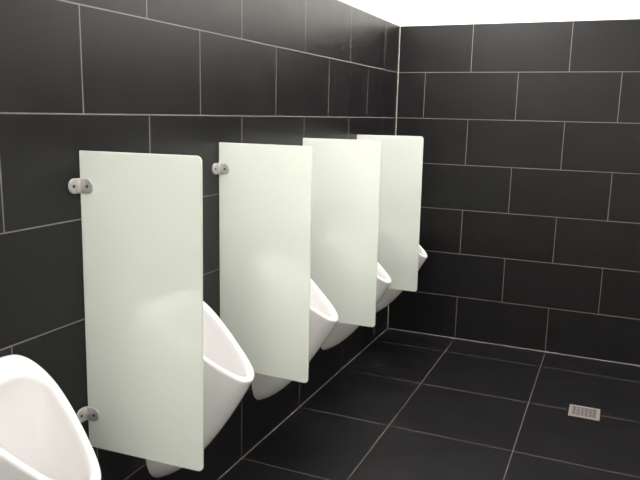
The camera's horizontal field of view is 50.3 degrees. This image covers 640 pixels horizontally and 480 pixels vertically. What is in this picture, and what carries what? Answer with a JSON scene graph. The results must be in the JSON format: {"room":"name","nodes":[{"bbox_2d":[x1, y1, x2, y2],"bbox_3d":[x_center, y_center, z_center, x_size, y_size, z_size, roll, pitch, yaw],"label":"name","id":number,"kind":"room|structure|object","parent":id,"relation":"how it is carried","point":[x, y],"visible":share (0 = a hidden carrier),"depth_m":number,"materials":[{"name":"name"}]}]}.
{"room":"public restroom","nodes":[
{"label":"public restroom","id":0,"kind":"room"},
{"bbox_2d":[0,0,399,479],"bbox_3d":[-0.764,-0.211,1.900,0.100,2.720,6.210,6,11,23],"label":"wall","id":1,"kind":"structure","parent":0,"point":[174,77],"depth_m":2.26,"materials":[{"name":"tile"}]},
{"bbox_2d":[0,354,100,479],"bbox_3d":[-0.696,0.659,1.670,0.368,0.684,0.298,6,11,23],"label":"urinal","id":2,"kind":"object","parent":1,"relation":"attached to","point":[42,437],"visible":1,"depth_m":1.73,"materials":[{"name":"white ceramic"}]},
{"bbox_2d":[68,150,203,470],"bbox_3d":[-0.521,0.207,1.928,0.407,0.900,0.052,5,10,21],"label":"privacy screen","id":3,"kind":"object","parent":1,"relation":"attached to","point":[142,213],"visible":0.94,"depth_m":1.94,"materials":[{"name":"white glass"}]},
{"bbox_2d":[146,301,253,477],"bbox_3d":[-0.396,0.540,2.347,0.368,0.684,0.298,6,11,23],"label":"urinal","id":4,"kind":"object","parent":1,"relation":"attached to","point":[228,373],"visible":0.38,"depth_m":2.31,"materials":[{"name":"white ceramic"}]},
{"bbox_2d":[212,142,312,382],"bbox_3d":[-0.228,0.090,2.591,0.405,0.900,0.053,6,12,25],"label":"privacy screen","id":5,"kind":"object","parent":1,"relation":"attached to","point":[265,190],"visible":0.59,"depth_m":2.60,"materials":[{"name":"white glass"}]},
{"bbox_2d":[252,278,337,399],"bbox_3d":[-0.096,0.420,3.027,0.368,0.684,0.298,6,11,23],"label":"urinal","id":6,"kind":"object","parent":1,"relation":"attached to","point":[323,316],"visible":0.18,"depth_m":3.02,"materials":[{"name":"white ceramic"}]},
{"bbox_2d":[217,329,386,479],"bbox_3d":[-0.749,1.130,2.118,0.004,0.004,6.190,6,11,23],"label":"trim","id":7,"kind":"structure","parent":1,"relation":"attached to","point":[386,329],"depth_m":3.48,"materials":[{"name":"grey plastic"}]},
{"bbox_2d":[303,138,380,326],"bbox_3d":[0.081,-0.032,3.287,0.407,0.900,0.052,6,11,23],"label":"privacy screen","id":8,"kind":"object","parent":1,"relation":"attached to","point":[345,172],"visible":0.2,"depth_m":3.28,"materials":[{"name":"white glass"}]},
{"bbox_2d":[321,262,390,349],"bbox_3d":[0.206,0.300,3.710,0.368,0.684,0.298,6,11,23],"label":"urinal","id":9,"kind":"object","parent":1,"relation":"attached to","point":[340,332],"visible":0.12,"depth_m":3.70,"materials":[{"name":"white ceramic"}]},
{"bbox_2d":[357,135,423,291],"bbox_3d":[0.379,-0.153,3.964,0.407,0.900,0.052,5,11,23],"label":"privacy screen","id":10,"kind":"object","parent":1,"relation":"attached to","point":[401,156],"visible":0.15,"depth_m":3.94,"materials":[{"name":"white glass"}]},
{"bbox_2d":[376,245,427,312],"bbox_3d":[0.507,0.181,4.392,0.368,0.684,0.298,6,11,23],"label":"urinal","id":11,"kind":"object","parent":1,"relation":"attached to","point":[389,295],"visible":0.09,"depth_m":4.37,"materials":[{"name":"white ceramic"}]},
{"bbox_2d":[219,329,639,479],"bbox_3d":[1.083,1.365,1.355,4.200,0.100,6.400,6,11,23],"label":"floor","id":12,"kind":"structure","parent":0,"point":[410,405],"depth_m":3.46,"materials":[{"name":"tile"}]},
{"bbox_2d":[568,404,599,420],"bbox_3d":[1.390,0.906,3.581,0.152,0.003,0.152,6,11,23],"label":"floor drain","id":13,"kind":"object","parent":12,"relation":"on","point":[578,411],"visible":1,"depth_m":3.58,"materials":[{"name":"silver metal"}]},
{"bbox_2d":[388,0,639,364],"bbox_3d":[2.370,-0.521,3.943,4.200,2.720,0.100,6,11,23],"label":"wall","id":14,"kind":"structure","parent":0,"point":[529,235],"depth_m":4.37,"materials":[{"name":"tile"}]},
{"bbox_2d":[387,26,400,328],"bbox_3d":[0.512,-0.392,4.728,0.006,2.100,0.006,6,11,23],"label":"trim","id":15,"kind":"structure","parent":14,"relation":"attached to","point":[400,26],"depth_m":4.61,"materials":[{"name":"grey"}]},
{"bbox_2d":[389,328,639,365],"bbox_3d":[2.324,0.822,4.141,3.990,0.005,0.005,6,11,23],"label":"trim","id":16,"kind":"structure","parent":14,"relation":"attached to","point":[389,328],"depth_m":4.56,"materials":[{"name":"grey plastic"}]}
]}

